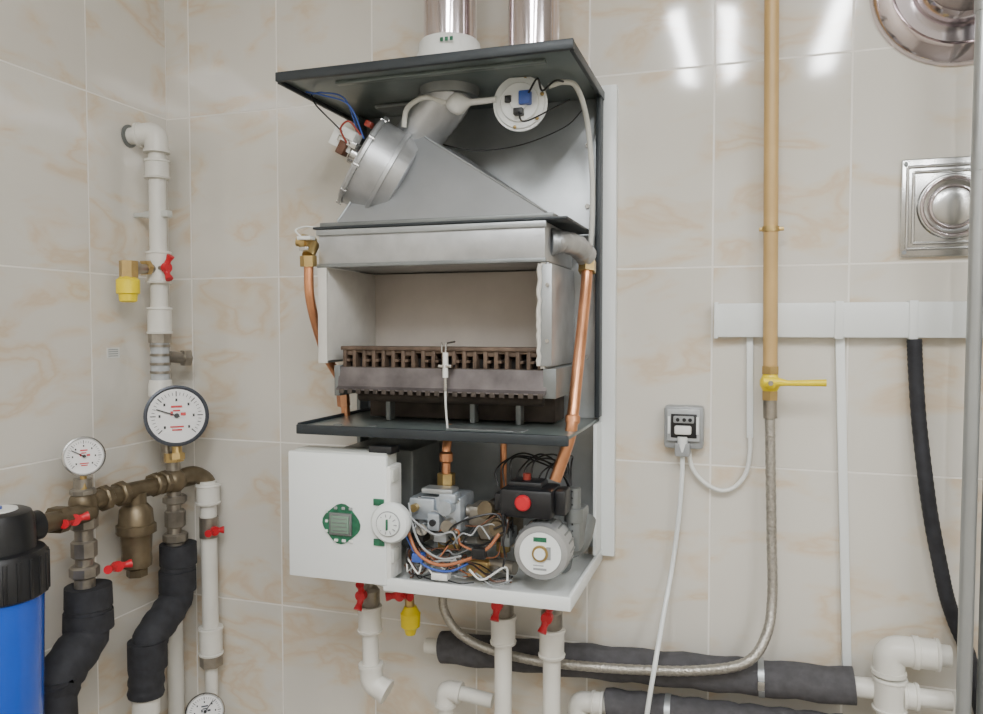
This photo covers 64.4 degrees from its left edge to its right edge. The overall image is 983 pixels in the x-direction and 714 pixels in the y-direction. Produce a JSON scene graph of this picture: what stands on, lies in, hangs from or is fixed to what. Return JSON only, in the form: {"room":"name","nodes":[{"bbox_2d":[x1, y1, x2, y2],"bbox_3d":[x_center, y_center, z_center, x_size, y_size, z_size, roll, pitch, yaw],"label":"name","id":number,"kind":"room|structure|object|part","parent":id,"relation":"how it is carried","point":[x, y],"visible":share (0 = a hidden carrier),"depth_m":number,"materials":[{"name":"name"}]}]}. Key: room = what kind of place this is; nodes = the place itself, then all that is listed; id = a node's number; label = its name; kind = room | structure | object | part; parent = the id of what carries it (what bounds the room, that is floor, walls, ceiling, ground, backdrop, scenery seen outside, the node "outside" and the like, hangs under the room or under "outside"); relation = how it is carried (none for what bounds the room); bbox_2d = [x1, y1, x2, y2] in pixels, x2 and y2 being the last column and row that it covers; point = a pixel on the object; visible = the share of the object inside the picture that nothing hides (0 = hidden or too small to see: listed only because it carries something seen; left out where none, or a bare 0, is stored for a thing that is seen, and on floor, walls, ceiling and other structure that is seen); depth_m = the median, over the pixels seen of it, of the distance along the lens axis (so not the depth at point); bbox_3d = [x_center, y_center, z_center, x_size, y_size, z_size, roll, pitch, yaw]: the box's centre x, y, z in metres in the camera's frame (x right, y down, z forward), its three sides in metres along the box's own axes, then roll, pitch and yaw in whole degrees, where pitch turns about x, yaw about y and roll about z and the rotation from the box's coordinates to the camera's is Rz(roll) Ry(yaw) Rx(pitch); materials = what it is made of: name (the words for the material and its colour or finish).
{"room":"plant room","nodes":[
{"label":"plant room","id":0,"kind":"room"},
{"bbox_2d":[0,0,170,713],"bbox_3d":[-1.191,0.222,0.080,0.100,2.550,3.200,1,2,18],"label":"wall","id":1,"kind":"structure","parent":0,"point":[73,73],"depth_m":1.35,"materials":[{"name":"tile"}]},
{"bbox_2d":[107,347,119,357],"bbox_3d":[-0.696,-0.008,1.435,0.001,0.019,0.030,1,2,18],"label":"sticker","id":2,"kind":"object","parent":1,"relation":"attached to","point":[111,352],"visible":1,"depth_m":1.44,"materials":[{"name":"white paper"}]},
{"bbox_2d":[165,0,982,713],"bbox_3d":[0.604,0.178,1.231,2.805,2.550,0.100,1,2,18],"label":"wall","id":3,"kind":"structure","parent":0,"point":[253,161],"depth_m":1.27,"materials":[{"name":"tile"}]},
{"bbox_2d":[44,452,214,589],"bbox_3d":[-0.635,0.292,1.351,0.074,0.212,0.419,1,2,18],"label":"brass manifold","id":4,"kind":"object","parent":3,"relation":"attached to","point":[170,481],"depth_m":1.31,"materials":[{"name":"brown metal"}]},
{"bbox_2d":[0,504,50,713],"bbox_3d":[-0.702,0.410,1.110,0.135,0.396,0.138,1,2,18],"label":"water filter","id":5,"kind":"object","parent":4,"relation":"attached to","point":[25,578],"visible":1,"depth_m":1.08,"materials":[{"name":"blue plastic"},{"name":"black plastic"}]},
{"bbox_3d":[-0.660,0.257,1.226,0.032,0.020,0.055,1,2,18],"label":"ball valve handle","id":6,"kind":"part","parent":4,"relation":"part of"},
{"bbox_2d":[61,436,105,489],"bbox_3d":[-0.669,0.174,1.277,0.064,0.091,0.043,-1,3,-34],"label":"pressure gauge","id":7,"kind":"object","parent":4,"relation":"attached to","point":[84,456],"visible":1,"depth_m":1.26,"materials":[{"name":"silver metal"}]},
{"bbox_3d":[-0.629,0.352,1.308,0.034,0.020,0.055,1,2,18],"label":"ball valve handle","id":8,"kind":"part","parent":4,"relation":"part of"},
{"bbox_2d":[115,492,156,578],"bbox_3d":[-0.635,0.317,1.394,0.068,0.150,0.065,1,2,18],"label":"filter","id":9,"kind":"object","parent":4,"relation":"attached to","point":[136,526],"visible":0.88,"depth_m":1.37,"materials":[{"name":"brown metal"}]},
{"bbox_2d":[143,385,208,459],"bbox_3d":[-0.593,0.123,1.467,0.114,0.141,0.051,-1,2,-27],"label":"pressure gauge","id":10,"kind":"object","parent":4,"relation":"attached to","point":[175,416],"visible":1,"depth_m":1.45,"materials":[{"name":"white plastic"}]},
{"bbox_2d":[121,122,192,464],"bbox_3d":[-0.631,-0.118,1.480,0.119,0.644,0.065,-1,2,-20],"label":"riser pipe","id":11,"kind":"object","parent":3,"relation":"attached to","point":[154,141],"visible":0.93,"depth_m":1.46,"materials":[{"name":"white plastic"}]},
{"bbox_2d":[116,254,174,302],"bbox_3d":[-0.634,-0.144,1.419,0.057,0.092,0.102,1,3,30],"label":"valve","id":12,"kind":"object","parent":11,"relation":"attached to","point":[128,283],"visible":0.99,"depth_m":1.38,"materials":[{"name":"yellow metal"}]},
{"bbox_2d":[275,38,617,611],"bbox_3d":[-0.063,-0.049,1.239,0.483,0.787,0.280,1,2,18],"label":"boiler","id":13,"kind":"object","parent":3,"relation":"attached to","point":[473,327],"visible":1,"depth_m":1.20,"materials":[{"name":"metal"}]},
{"bbox_2d":[354,582,393,703],"bbox_3d":[-0.202,0.464,1.312,0.062,0.247,0.067,1,2,18],"label":"pipe","id":14,"kind":"object","parent":13,"relation":"attached to","point":[368,605],"visible":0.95,"depth_m":1.31,"materials":[{"name":"white plastic"}]},
{"bbox_2d":[385,592,420,635],"bbox_3d":[-0.144,0.402,1.290,0.051,0.123,0.061,1,2,18],"label":"valve","id":15,"kind":"object","parent":13,"relation":"attached to","point":[410,615],"visible":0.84,"depth_m":1.29,"materials":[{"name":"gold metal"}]},
{"bbox_3d":[-0.071,-0.426,1.231,0.460,0.016,0.252,1,2,18],"label":"plate","id":16,"kind":"part","parent":13,"relation":"part of","materials":[{"name":"grey metal"}]},
{"bbox_2d":[296,407,597,446],"bbox_3d":[-0.060,0.108,1.248,0.426,0.017,0.244,1,2,18],"label":"shelf","id":17,"kind":"object","parent":13,"relation":"attached to","point":[461,425],"depth_m":1.20,"materials":[{"name":"grey metal"}]},
{"bbox_2d":[417,0,479,55],"bbox_3d":[-0.066,-0.764,1.223,0.103,0.667,0.104,1,2,18],"label":"flue pipe","id":18,"kind":"object","parent":13,"relation":"on","point":[449,25],"visible":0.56,"depth_m":1.19,"materials":[{"name":"silver metal"}]},
{"bbox_2d":[313,136,588,234],"bbox_3d":[-0.057,-0.276,1.253,0.408,0.148,0.194,1,2,18],"label":"hood","id":19,"kind":"object","parent":13,"relation":"attached to","point":[401,185],"depth_m":1.21,"materials":[{"name":"metal"}]},
{"bbox_3d":[-0.054,0.038,1.244,0.358,0.130,0.181,1,2,18],"label":"burner","id":20,"kind":"part","parent":13,"relation":"part of","materials":[{"name":"metal"}]},
{"bbox_3d":[-0.019,-0.058,1.340,0.460,0.777,0.060,1,2,18],"label":"panel","id":21,"kind":"part","parent":13,"relation":"part of","materials":[{"name":"metal"}]},
{"bbox_2d":[375,539,602,611],"bbox_3d":[-0.057,0.334,1.260,0.432,0.020,0.256,1,2,18],"label":"tray","id":22,"kind":"object","parent":13,"relation":"on","point":[515,587],"depth_m":1.16,"materials":[{"name":"white metal"}]},
{"bbox_2d":[493,77,547,131],"bbox_3d":[0.043,-0.384,1.179,0.083,0.083,0.043,1,2,18],"label":"switch","id":23,"kind":"object","parent":13,"relation":"attached to","point":[515,98],"depth_m":1.17,"materials":[{"name":"white plastic"}]},
{"bbox_2d":[508,0,558,44],"bbox_3d":[0.064,-0.762,1.181,0.094,0.667,0.094,1,2,18],"label":"flue pipe","id":24,"kind":"object","parent":13,"relation":"on","point":[529,21],"visible":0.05,"depth_m":1.16,"materials":[{"name":"silver metal"}]},
{"bbox_2d":[537,609,564,713],"bbox_3d":[0.091,0.888,1.233,0.043,1.090,0.067,1,2,18],"label":"pipe","id":25,"kind":"object","parent":13,"relation":"attached to","point":[551,630],"visible":0.91,"depth_m":1.22,"materials":[{"name":"white plastic"}]},
{"bbox_2d":[438,400,777,675],"bbox_3d":[0.170,0.283,1.234,0.543,0.442,0.069,0,2,12],"label":"gas hose","id":26,"kind":"object","parent":13,"relation":"attached to","point":[769,407],"visible":0.8,"depth_m":1.19,"materials":[{"name":"metal"}]},
{"bbox_2d":[567,690,604,713],"bbox_3d":[0.155,0.989,1.303,0.061,0.883,0.040,1,2,18],"label":"pipe","id":27,"kind":"object","parent":3,"relation":"attached to","point":[581,702],"visible":0.98,"depth_m":1.27,"materials":[{"name":"white plastic"}]},
{"bbox_2d":[423,631,873,705],"bbox_3d":[0.227,0.499,1.264,0.721,0.080,0.062,1,2,18],"label":"insulated pipe","id":28,"kind":"object","parent":3,"relation":"attached to","point":[821,684],"visible":0.8,"depth_m":1.22,"materials":[{"name":"grey plastic"}]},
{"bbox_2d":[664,404,703,456],"bbox_3d":[0.308,0.118,1.250,0.062,0.080,0.043,1,2,18],"label":"power socket","id":29,"kind":"object","parent":3,"relation":"attached to","point":[683,424],"visible":1,"depth_m":1.24,"materials":[{"name":"grey plastic"}]},
{"bbox_2d":[645,457,684,713],"bbox_3d":[0.241,0.790,1.238,0.140,1.286,0.092,0,2,-1],"label":"power cord","id":30,"kind":"object","parent":29,"relation":"attached to","point":[682,459],"visible":1,"depth_m":1.25,"materials":[{"name":"white plastic"}]},
{"bbox_2d":[687,435,751,492],"bbox_3d":[0.362,0.169,1.244,0.102,0.094,0.011,1,2,13],"label":"cable","id":31,"kind":"object","parent":29,"relation":"attached to","point":[740,481],"visible":0.94,"depth_m":1.24,"materials":[{"name":"white plastic"}]},
{"bbox_2d":[603,687,842,713],"bbox_3d":[0.359,0.565,1.218,0.416,0.064,0.060,1,2,18],"label":"insulated pipe","id":32,"kind":"object","parent":3,"relation":"attached to","point":[615,700],"visible":0.94,"depth_m":1.23,"materials":[{"name":"grey plastic"}]},
{"bbox_2d":[747,337,752,437],"bbox_3d":[0.408,0.048,1.232,0.012,0.159,0.009,1,2,18],"label":"cable conduit","id":33,"kind":"object","parent":3,"relation":"attached to","point":[749,339],"visible":1,"depth_m":1.23,"materials":[{"name":"white plastic"}]},
{"bbox_2d":[763,0,778,366],"bbox_3d":[0.424,-0.536,1.176,0.029,1.120,0.021,1,2,18],"label":"gas pipe","id":34,"kind":"object","parent":3,"relation":"attached to","point":[771,7],"visible":0.94,"depth_m":1.18,"materials":[{"name":"beige metal"}]},
{"bbox_2d":[760,366,826,400],"bbox_3d":[0.454,0.041,1.177,0.092,0.052,0.051,1,2,18],"label":"shutoff valve","id":35,"kind":"object","parent":34,"relation":"attached to","point":[770,382],"visible":1,"depth_m":1.17,"materials":[{"name":"gold metal"}]},
{"bbox_2d":[759,225,783,231],"bbox_3d":[0.425,-0.195,1.198,0.033,0.008,0.043,0,2,-8],"label":"clamp","id":36,"kind":"object","parent":3,"relation":"attached to","point":[772,227],"visible":0.94,"depth_m":1.18,"materials":[{"name":"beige metal"}]},
{"bbox_2d":[835,338,851,665],"bbox_3d":[0.539,0.225,1.196,0.031,0.509,0.010,1,2,18],"label":"cable conduit","id":37,"kind":"object","parent":3,"relation":"attached to","point":[839,343],"visible":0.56,"depth_m":1.19,"materials":[{"name":"white plastic"}]},
{"bbox_2d":[714,300,982,338],"bbox_3d":[0.661,-0.054,1.139,0.646,0.057,0.024,1,2,18],"label":"cable conduit","id":38,"kind":"object","parent":3,"relation":"attached to","point":[911,319],"visible":1,"depth_m":1.17,"materials":[{"name":"white plastic"}]},
{"bbox_2d":[871,635,953,713],"bbox_3d":[0.608,0.920,1.148,0.105,1.034,0.047,1,2,18],"label":"pipe","id":39,"kind":"object","parent":3,"relation":"attached to","point":[893,694],"visible":1,"depth_m":1.12,"materials":[{"name":"white plastic"}]},
{"bbox_2d":[869,0,974,66],"bbox_3d":[0.666,-0.542,1.085,0.244,0.244,0.086,1,2,18],"label":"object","id":40,"kind":"object","parent":3,"relation":"in","point":[932,32],"visible":0.91,"depth_m":1.13,"materials":[{"name":"silver metal"}]},
{"bbox_2d":[899,156,970,257],"bbox_3d":[0.672,-0.219,1.133,0.138,0.144,0.016,1,2,18],"label":"air vent","id":41,"kind":"object","parent":3,"relation":"in","point":[935,192],"visible":0.84,"depth_m":1.14,"materials":[{"name":"silver metal"}]},
{"bbox_2d":[906,339,976,713],"bbox_3d":[0.676,0.705,1.151,0.137,1.463,0.039,1,2,18],"label":"hose","id":42,"kind":"object","parent":3,"relation":"attached to","point":[918,414],"visible":0.88,"depth_m":1.13,"materials":[{"name":"black rubber"}]},
{"bbox_3d":[0.095,1.562,-0.286,2.805,0.100,3.400,1,2,18],"label":"floor","id":43,"kind":"structure","parent":0,"visible":0},
{"bbox_2d":[45,578,114,713],"bbox_3d":[-0.676,0.906,1.274,0.077,1.052,0.155,0,2,11],"label":"pipe","id":44,"kind":"object","parent":43,"relation":"on","point":[88,614],"visible":0.91,"depth_m":1.25,"materials":[{"name":"black rubber"}]},
{"bbox_2d":[127,539,196,713],"bbox_3d":[-0.615,0.891,1.475,0.070,1.065,0.159,1,2,18],"label":"pipe","id":45,"kind":"object","parent":43,"relation":"on","point":[147,649],"visible":0.99,"depth_m":1.42,"materials":[{"name":"black rubber"}]},
{"bbox_2d":[167,620,184,713],"bbox_3d":[-0.631,0.905,1.571,0.033,1.030,0.031,1,2,18],"label":"pipe","id":46,"kind":"object","parent":43,"relation":"on","point":[175,668],"visible":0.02,"depth_m":1.55,"materials":[{"name":"white plastic"}]},
{"bbox_2d":[195,480,223,694],"bbox_3d":[-0.545,0.832,1.536,0.068,1.180,0.056,1,2,18],"label":"pipe","id":47,"kind":"object","parent":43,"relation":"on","point":[211,650],"depth_m":1.51,"materials":[{"name":"white plastic"}]},
{"bbox_2d":[185,692,224,713],"bbox_3d":[-0.548,0.691,1.492,0.075,0.086,0.075,1,2,18],"label":"pressure gauge","id":48,"kind":"object","parent":47,"relation":"attached to","point":[203,703],"visible":1,"depth_m":1.49,"materials":[{"name":"silver metal"}]},
{"bbox_3d":[-0.535,0.337,1.510,0.032,0.018,0.038,0,2,-8],"label":"ball valve handle","id":49,"kind":"part","parent":47,"relation":"part of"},
{"bbox_2d":[435,680,494,713],"bbox_3d":[-0.046,0.991,1.342,0.104,0.876,0.036,1,2,18],"label":"pipe","id":50,"kind":"object","parent":43,"relation":"on","point":[450,693],"visible":0.98,"depth_m":1.32,"materials":[{"name":"white plastic"}]},
{"bbox_2d":[490,603,516,713],"bbox_3d":[0.015,0.887,1.258,0.043,1.090,0.067,1,2,18],"label":"pipe","id":51,"kind":"object","parent":43,"relation":"on","point":[503,617],"visible":0.64,"depth_m":1.24,"materials":[{"name":"white plastic"}]},
{"bbox_2d":[955,0,982,713],"bbox_3d":[0.660,0.185,1.055,0.051,2.550,0.023,1,2,18],"label":"riser pipe","id":52,"kind":"object","parent":43,"relation":"on","point":[974,314],"visible":1,"depth_m":1.05,"materials":[{"name":"grey metal"}]},
{"bbox_2d":[976,481,982,713],"bbox_3d":[0.674,0.185,1.051,0.031,2.550,0.020,1,2,18],"label":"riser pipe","id":53,"kind":"object","parent":43,"relation":"on","point":[979,695],"visible":1,"depth_m":1.06,"materials":[{"name":"grey metal"}]}
]}

